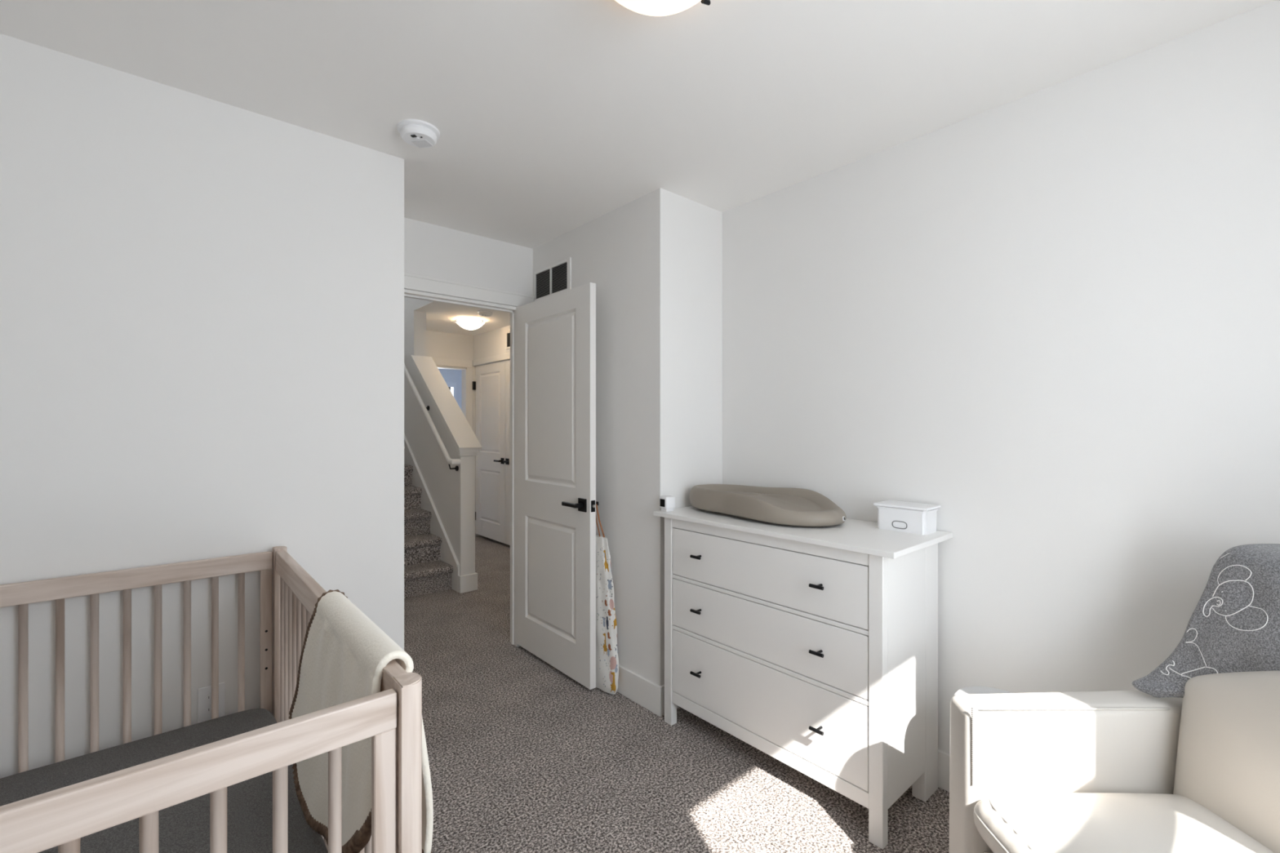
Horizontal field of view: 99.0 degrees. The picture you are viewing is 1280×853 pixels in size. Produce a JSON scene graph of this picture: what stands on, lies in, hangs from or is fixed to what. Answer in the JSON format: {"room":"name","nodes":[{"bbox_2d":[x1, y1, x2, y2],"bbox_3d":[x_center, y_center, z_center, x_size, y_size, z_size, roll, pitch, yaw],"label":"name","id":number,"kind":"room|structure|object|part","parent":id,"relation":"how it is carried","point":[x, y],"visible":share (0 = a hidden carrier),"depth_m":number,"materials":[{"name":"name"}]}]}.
{"room":"children's room","nodes":[
{"label":"children's room","id":0,"kind":"room"},
{"bbox_2d":[0,33,404,778],"bbox_3d":[-2.095,0.115,1.787,2.305,2.440,0.770,0,0,-41],"label":"wall","id":1,"kind":"structure","parent":0,"point":[202,298],"depth_m":1.78,"materials":[{"name":"white paint"}]},
{"bbox_2d":[197,682,224,723],"bbox_3d":[-1.444,0.931,1.840,0.072,0.117,0.009,0,0,-41],"label":"wall outlet","id":2,"kind":"object","parent":1,"relation":"attached to","point":[204,694],"visible":0.55,"depth_m":1.83,"materials":[{"name":"white plastic"}]},
{"bbox_2d":[204,704,211,715],"bbox_3d":[-1.442,0.952,1.839,0.033,0.033,0.004,0,0,-41],"label":"receptacle","id":3,"kind":"object","parent":2,"relation":"attached to","point":[207,707],"depth_m":1.83,"materials":[{"name":"white plastic"}]},
{"bbox_2d":[204,692,211,702],"bbox_3d":[-1.442,0.911,1.839,0.033,0.033,0.004,0,0,-41],"label":"receptacle","id":4,"kind":"object","parent":2,"relation":"attached to","point":[207,695],"depth_m":1.83,"materials":[{"name":"white plastic"}]},
{"bbox_2d":[404,272,533,647],"bbox_3d":[-1.069,0.264,3.108,0.980,2.142,0.152,0,0,-41],"label":"door frame","id":5,"kind":"structure","parent":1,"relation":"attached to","point":[407,293],"depth_m":3.26,"materials":[{"name":"white paint"}]},
{"bbox_2d":[404,297,470,563],"bbox_3d":[-2.580,-1.215,4.859,1.325,5.100,2.170,0,0,-41],"label":"wall","id":6,"kind":"structure","parent":0,"point":[442,483],"depth_m":4.97,"materials":[{"name":"white paint"}]},
{"bbox_2d":[404,433,459,591],"bbox_3d":[-2.097,0.467,5.123,0.022,1.736,1.930,0,0,-41],"label":"trim","id":7,"kind":"structure","parent":6,"relation":"attached to","point":[448,556],"depth_m":4.78,"materials":[{"name":"white paint"}]},
{"bbox_2d":[404,363,460,471],"bbox_3d":[-2.086,-0.385,5.059,0.090,1.492,1.871,0,0,-41],"label":"handrail","id":8,"kind":"object","parent":6,"relation":"attached to","point":[450,461],"visible":0.66,"depth_m":4.65,"materials":[{"name":"white paint"}]},
{"bbox_2d":[411,355,481,593],"bbox_3d":[-1.732,0.329,4.828,0.192,2.012,1.115,0,0,-41],"label":"banister","id":9,"kind":"object","parent":6,"relation":"attached to","point":[459,429],"visible":1,"depth_m":4.46,"materials":[{"name":"white paint"}]},
{"bbox_3d":[-1.742,-0.206,4.825,0.160,0.887,1.105,0,0,-41],"label":"crown","id":10,"kind":"part","parent":9,"relation":"part of","materials":[{"name":"white paint"}]},
{"bbox_3d":[-1.402,0.787,4.433,0.123,1.095,0.025,0,0,-41],"label":"post","id":11,"kind":"part","parent":9,"relation":"part of","materials":[{"name":"white paint"}]},
{"bbox_3d":[-1.423,1.266,4.462,0.149,0.137,0.132,0,0,-41],"label":"post","id":12,"kind":"part","parent":9,"relation":"part of","materials":[{"name":"white paint"}]},
{"bbox_2d":[426,330,473,368],"bbox_3d":[-2.463,-1.165,6.338,3.150,5.000,0.100,0,0,-41],"label":"wall","id":13,"kind":"structure","parent":0,"point":[438,344],"depth_m":6.46,"materials":[{"name":"white paint"}]},
{"bbox_2d":[431,357,472,429],"bbox_3d":[-2.439,0.268,6.349,1.020,2.135,0.125,0,0,-41],"label":"trim","id":14,"kind":"structure","parent":13,"relation":"attached to","point":[466,373],"depth_m":6.59,"materials":[{"name":"white paint"}]},
{"bbox_2d":[438,368,461,408],"bbox_3d":[-3.006,0.115,7.299,2.700,2.440,2.060,0,0,-41],"label":"wall","id":15,"kind":"structure","parent":0,"point":[449,375],"depth_m":8.62,"materials":[{"name":"blue paint"}]},
{"bbox_2d":[445,382,456,400],"bbox_3d":[-3.270,-0.145,8.300,0.963,1.100,0.045,0,0,-41],"label":"window","id":16,"kind":"structure","parent":15,"relation":"in","point":[450,384],"depth_m":8.58,"materials":[{"name":"white"}]},
{"bbox_2d":[404,217,533,306],"bbox_3d":[-0.607,0.115,3.526,2.225,2.440,0.117,0,0,-41],"label":"wall","id":17,"kind":"structure","parent":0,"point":[431,251],"depth_m":3.11,"materials":[{"name":"white paint"}]},
{"bbox_2d":[473,324,510,536],"bbox_3d":[-0.905,0.115,5.516,0.190,2.440,3.390,0,0,-41],"label":"wall","id":18,"kind":"structure","parent":0,"point":[491,343],"depth_m":6.36,"materials":[{"name":"white paint"}]},
{"bbox_2d":[472,360,505,543],"bbox_3d":[-1.759,0.285,6.343,0.091,2.030,0.776,0,0,-41],"label":"door","id":19,"kind":"structure","parent":18,"relation":"in","point":[489,385],"depth_m":6.32,"materials":[{"name":"white paint"}]},
{"bbox_3d":[-1.580,0.385,6.112,0.056,0.066,0.148,0,0,-41],"label":"handle","id":20,"kind":"part","parent":19,"relation":"part of","materials":[{"name":"black metal"}]},
{"bbox_2d":[472,352,510,432],"bbox_3d":[-1.490,0.266,6.027,0.017,2.138,1.650,0,0,-41],"label":"trim","id":21,"kind":"structure","parent":18,"relation":"attached to","point":[505,356],"depth_m":6.40,"materials":[{"name":"white paint"}]},
{"bbox_2d":[502,360,510,545],"bbox_3d":[-1.251,0.285,5.763,0.091,2.030,0.758,0,0,-41],"label":"door","id":22,"kind":"structure","parent":18,"relation":"in","point":[507,461],"depth_m":6.01,"materials":[{"name":"white paint"}]},
{"bbox_3d":[-1.451,0.385,5.965,0.056,0.066,0.148,0,0,-41],"label":"handle","id":23,"kind":"part","parent":22,"relation":"part of","materials":[{"name":"black metal"}]},
{"bbox_2d":[505,330,510,349],"bbox_3d":[-1.364,-0.945,5.888,0.010,0.190,0.335,0,0,-41],"label":"air vent","id":24,"kind":"object","parent":18,"relation":"in","point":[507,333],"visible":0.41,"depth_m":5.98,"materials":[{"name":"white paint"}]},
{"bbox_2d":[533,187,721,685],"bbox_3d":[-0.075,0.115,3.148,0.563,2.440,1.153,0,0,-41],"label":"wall","id":25,"kind":"structure","parent":0,"point":[653,260],"depth_m":2.68,"materials":[{"name":"white paint"}]},
{"bbox_2d":[533,257,571,301],"bbox_3d":[-0.520,-0.860,3.221,0.011,0.184,0.394,0,0,-41],"label":"air vent","id":26,"kind":"object","parent":25,"relation":"in","point":[551,280],"visible":0.88,"depth_m":3.21,"materials":[{"name":"white metal"}]},
{"bbox_2d":[515,282,598,689],"bbox_3d":[-0.487,0.297,3.024,0.148,2.032,0.788,0,0,-41],"label":"door","id":27,"kind":"structure","parent":25,"relation":"in","point":[556,503],"depth_m":2.95,"materials":[{"name":"white paint"}]},
{"bbox_3d":[-0.337,0.398,2.783,0.056,0.066,0.148,0,0,-41],"label":"handle","id":28,"kind":"part","parent":27,"relation":"part of","materials":[{"name":"black metal"}]},
{"bbox_3d":[-0.235,0.399,2.734,0.025,0.058,0.003,0,0,-41],"label":"latch plate","id":29,"kind":"part","parent":27,"relation":"part of","materials":[{"name":"black metal"}]},
{"bbox_2d":[595,501,618,694],"bbox_3d":[-0.216,0.851,2.810,0.076,0.948,0.316,0,0,-41],"label":"fabric bag","id":30,"kind":"object","parent":27,"relation":"hanging from","point":[606,651],"visible":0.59,"depth_m":2.72,"materials":[{"name":"multicoloured"}]},
{"bbox_2d":[617,664,949,791],"bbox_3d":[0.710,1.268,2.147,0.452,0.135,3.693,0,0,-41],"label":"baseboard","id":31,"kind":"structure","parent":25,"relation":"attached to","point":[638,689],"depth_m":2.57,"materials":[{"name":"white paint"}]},
{"bbox_2d":[0,0,1276,335],"bbox_3d":[-1.670,-1.165,3.689,5.450,0.120,9.450,0,0,-41],"label":"ceiling","id":32,"kind":"structure","parent":0,"point":[551,117],"depth_m":1.70,"materials":[{"name":"white paint"}]},
{"bbox_2d":[396,119,439,147],"bbox_3d":[-0.825,-1.083,2.036,0.148,0.044,0.148,0,0,-41],"label":"smoke detector","id":33,"kind":"object","parent":32,"relation":"attached to","point":[415,132],"visible":1,"depth_m":2.00,"materials":[{"name":"white plastic"}]},
{"bbox_2d":[455,316,484,329],"bbox_3d":[-1.759,-1.052,5.638,0.304,0.105,0.290,0,0,-41],"label":"ceiling light","id":34,"kind":"object","parent":32,"relation":"attached to","point":[466,322],"visible":1,"depth_m":5.55,"materials":[{"name":"white glass"}]},
{"bbox_2d":[477,310,493,316],"bbox_3d":[-1.486,-1.083,5.253,0.148,0.044,0.148,0,0,-41],"label":"smoke detector","id":35,"kind":"object","parent":32,"relation":"attached to","point":[482,313],"visible":1,"depth_m":5.21,"materials":[{"name":"white plastic"}]},
{"bbox_2d":[614,0,710,16],"bbox_3d":[0.050,-1.051,1.270,0.334,0.108,0.320,0,0,-41],"label":"ceiling light","id":36,"kind":"object","parent":32,"relation":"attached to","point":[647,7],"visible":1,"depth_m":1.32,"materials":[{"name":"white glass"}]},
{"bbox_2d":[404,535,949,852],"bbox_3d":[-1.670,1.395,3.689,5.450,0.120,9.450,0,0,-41],"label":"floor","id":37,"kind":"structure","parent":0,"point":[524,757],"depth_m":2.12,"materials":[{"name":"carpet"}]},
{"bbox_2d":[0,546,422,852],"bbox_3d":[-1.120,0.881,1.181,0.802,0.907,1.387,0,0,-41],"label":"crib","id":38,"kind":"object","parent":37,"relation":"on","point":[392,717],"visible":0.81,"depth_m":0.90,"materials":[{"name":"brown wood"}]},
{"bbox_3d":[-1.567,0.470,1.690,0.717,0.060,0.022,0,0,-41],"label":"rail","id":39,"kind":"part","parent":38,"relation":"part of","materials":[{"name":"brown wood"}]},
{"bbox_2d":[0,708,328,852],"bbox_3d":[-1.122,1.003,1.184,0.706,0.136,1.322,0,0,-41],"label":"mattress","id":40,"kind":"object","parent":38,"relation":"on","point":[184,827],"visible":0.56,"depth_m":1.38,"materials":[{"name":"grey fabric"}]},
{"bbox_3d":[-0.679,0.470,0.676,0.717,0.060,0.022,0,0,-41],"label":"rail","id":41,"kind":"part","parent":38,"relation":"part of","materials":[{"name":"brown wood"}]},
{"bbox_3d":[-1.274,0.881,1.934,0.040,0.907,0.052,0,0,-41],"label":"post","id":42,"kind":"part","parent":38,"relation":"part of","materials":[{"name":"brown wood"}]},
{"bbox_3d":[-0.836,0.469,1.430,0.028,0.070,1.283,0,0,-41],"label":"rail","id":43,"kind":"part","parent":38,"relation":"part of","materials":[{"name":"brown wood"}]},
{"bbox_2d":[288,589,433,852],"bbox_3d":[-0.638,0.670,1.224,0.154,0.526,0.729,0,0,-41],"label":"throw blanket","id":44,"kind":"object","parent":38,"relation":"hanging from","point":[344,654],"visible":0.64,"depth_m":1.13,"materials":[{"name":"white fabric"}]},
{"bbox_3d":[-0.394,0.881,0.930,0.040,0.907,0.052,0,0,-41],"label":"post","id":45,"kind":"part","parent":38,"relation":"part of","materials":[{"name":"brown wood"}]},
{"bbox_2d":[404,445,453,598],"bbox_3d":[-2.482,0.659,4.767,1.040,1.351,1.710,0,0,-41],"label":"staircase","id":46,"kind":"structure","parent":37,"relation":"on","point":[424,571],"depth_m":4.56,"materials":[{"name":"carpet"}]},
{"bbox_2d":[653,506,953,849],"bbox_3d":[0.596,0.861,2.237,0.498,0.948,1.089,0,0,-41],"label":"dresser","id":47,"kind":"object","parent":37,"relation":"on","point":[815,648],"visible":0.94,"depth_m":1.94,"materials":[{"name":"white paint"}]},
{"bbox_2d":[659,495,675,511],"bbox_3d":[0.125,0.354,2.507,0.057,0.067,0.055,0,0,-35],"label":"camera","id":48,"kind":"object","parent":47,"relation":"on","point":[667,503],"visible":1,"depth_m":2.49,"materials":[{"name":"white plastic"}]},
{"bbox_3d":[0.138,0.871,2.464,0.036,0.929,0.047,0,0,-41],"label":"leg","id":49,"kind":"part","parent":47,"relation":"part of","materials":[{"name":"white paint"}]},
{"bbox_3d":[0.242,1.038,2.294,0.040,0.012,0.050,0,0,-41],"label":"knob","id":50,"kind":"part","parent":47,"relation":"part of","materials":[{"name":"black metal"}]},
{"bbox_3d":[0.242,0.775,2.294,0.040,0.012,0.050,0,0,-41],"label":"knob","id":51,"kind":"part","parent":47,"relation":"part of","materials":[{"name":"black metal"}]},
{"bbox_3d":[0.242,0.547,2.294,0.040,0.012,0.050,0,0,-41],"label":"knob","id":52,"kind":"part","parent":47,"relation":"part of","materials":[{"name":"black metal"}]},
{"bbox_2d":[688,484,846,526],"bbox_3d":[0.526,0.326,2.376,0.374,0.107,0.765,0,0,-41],"label":"changing pad","id":53,"kind":"object","parent":47,"relation":"on","point":[800,507],"visible":1,"depth_m":2.27,"materials":[{"name":"beige plastic"}]},
{"bbox_3d":[0.449,1.207,2.106,0.028,0.050,0.902,0,0,-41],"label":"rail","id":54,"kind":"part","parent":47,"relation":"part of","materials":[{"name":"white paint"}]},
{"bbox_3d":[0.449,0.893,2.106,0.028,0.015,0.902,0,0,-41],"label":"rail","id":55,"kind":"part","parent":47,"relation":"part of","materials":[{"name":"white paint"}]},
{"bbox_3d":[0.449,0.667,2.106,0.028,0.014,0.902,0,0,-41],"label":"rail","id":56,"kind":"part","parent":47,"relation":"part of","materials":[{"name":"white paint"}]},
{"bbox_3d":[0.449,0.427,2.106,0.028,0.043,0.902,0,0,-41],"label":"rail","id":57,"kind":"part","parent":47,"relation":"part of","materials":[{"name":"white paint"}]},
{"bbox_3d":[0.587,1.042,2.227,0.392,0.274,0.896,0,0,-41],"label":"drawer","id":58,"kind":"part","parent":47,"relation":"part of","materials":[{"name":"white paint"}]},
{"bbox_3d":[0.587,0.780,2.227,0.392,0.205,0.896,0,0,-41],"label":"drawer","id":59,"kind":"part","parent":47,"relation":"part of","materials":[{"name":"white paint"}]},
{"bbox_3d":[0.587,0.554,2.227,0.392,0.204,0.896,0,0,-41],"label":"drawer","id":60,"kind":"part","parent":47,"relation":"part of","materials":[{"name":"white paint"}]},
{"bbox_3d":[0.612,1.038,1.872,0.040,0.012,0.050,0,0,-41],"label":"knob","id":61,"kind":"part","parent":47,"relation":"part of","materials":[{"name":"black metal"}]},
{"bbox_3d":[0.612,0.775,1.872,0.040,0.012,0.050,0,0,-41],"label":"knob","id":62,"kind":"part","parent":47,"relation":"part of","materials":[{"name":"black metal"}]},
{"bbox_3d":[0.612,0.547,1.872,0.040,0.012,0.050,0,0,-41],"label":"knob","id":63,"kind":"part","parent":47,"relation":"part of","materials":[{"name":"black metal"}]},
{"bbox_3d":[0.763,0.871,1.751,0.036,0.929,0.047,0,0,-41],"label":"leg","id":64,"kind":"part","parent":47,"relation":"part of","materials":[{"name":"white paint"}]},
{"bbox_3d":[0.897,0.815,1.849,0.294,0.817,0.018,0,0,-41],"label":"panel","id":65,"kind":"part","parent":47,"relation":"part of","materials":[{"name":"white paint"}]},
{"bbox_2d":[873,500,941,534],"bbox_3d":[0.998,0.339,2.046,0.132,0.097,0.195,0,0,-41],"label":"box","id":66,"kind":"object","parent":47,"relation":"on","point":[919,518],"visible":1,"depth_m":2.00,"materials":[{"name":"white plastic"}]},
{"bbox_3d":[0.998,0.295,2.046,0.132,0.010,0.195,0,0,-41],"label":"lid","id":67,"kind":"part","parent":66,"relation":"part of","materials":[{"name":"white plastic"}]},
{"bbox_3d":[1.041,0.871,1.994,0.115,0.929,0.047,0,0,-41],"label":"leg","id":68,"kind":"part","parent":47,"relation":"part of","materials":[{"name":"white paint"}]},
{"bbox_2d":[949,671,1279,852],"bbox_3d":[1.209,0.824,1.046,0.841,1.022,0.781,0,0,0],"label":"armchair","id":69,"kind":"object","parent":37,"relation":"on","point":[1105,771],"visible":0.99,"depth_m":1.27,"materials":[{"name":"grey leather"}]},
{"bbox_3d":[1.216,0.976,1.386,0.829,0.599,0.100,0,0,0],"label":"arm","id":70,"kind":"part","parent":69,"relation":"part of","materials":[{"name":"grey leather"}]},
{"bbox_2d":[973,792,1274,852],"bbox_3d":[1.075,0.918,1.047,0.570,0.198,0.576,0,0,0],"label":"seat cushion","id":71,"kind":"object","parent":69,"relation":"on","point":[1003,822],"depth_m":1.16,"materials":[{"name":"white leather"}]},
{"bbox_2d":[1131,543,1279,697],"bbox_3d":[1.462,0.476,1.101,0.399,0.404,0.604,0,0,0],"label":"blanket","id":72,"kind":"object","parent":69,"relation":"on","point":[1233,626],"visible":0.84,"depth_m":1.27,"materials":[{"name":"grey fabric"}]},
{"bbox_2d":[1173,671,1279,852],"bbox_3d":[1.336,0.716,1.049,0.174,0.493,0.574,0,0,0],"label":"cushion","id":73,"kind":"object","parent":69,"relation":"on","point":[1226,726],"depth_m":1.16,"materials":[{"name":"white leather"}]},
{"bbox_2d":[721,0,1279,753],"bbox_3d":[1.347,0.115,1.858,0.125,2.440,2.660,0,0,-41],"label":"wall","id":74,"kind":"structure","parent":0,"point":[1047,320],"depth_m":1.77,"materials":[{"name":"white paint"}]}
]}

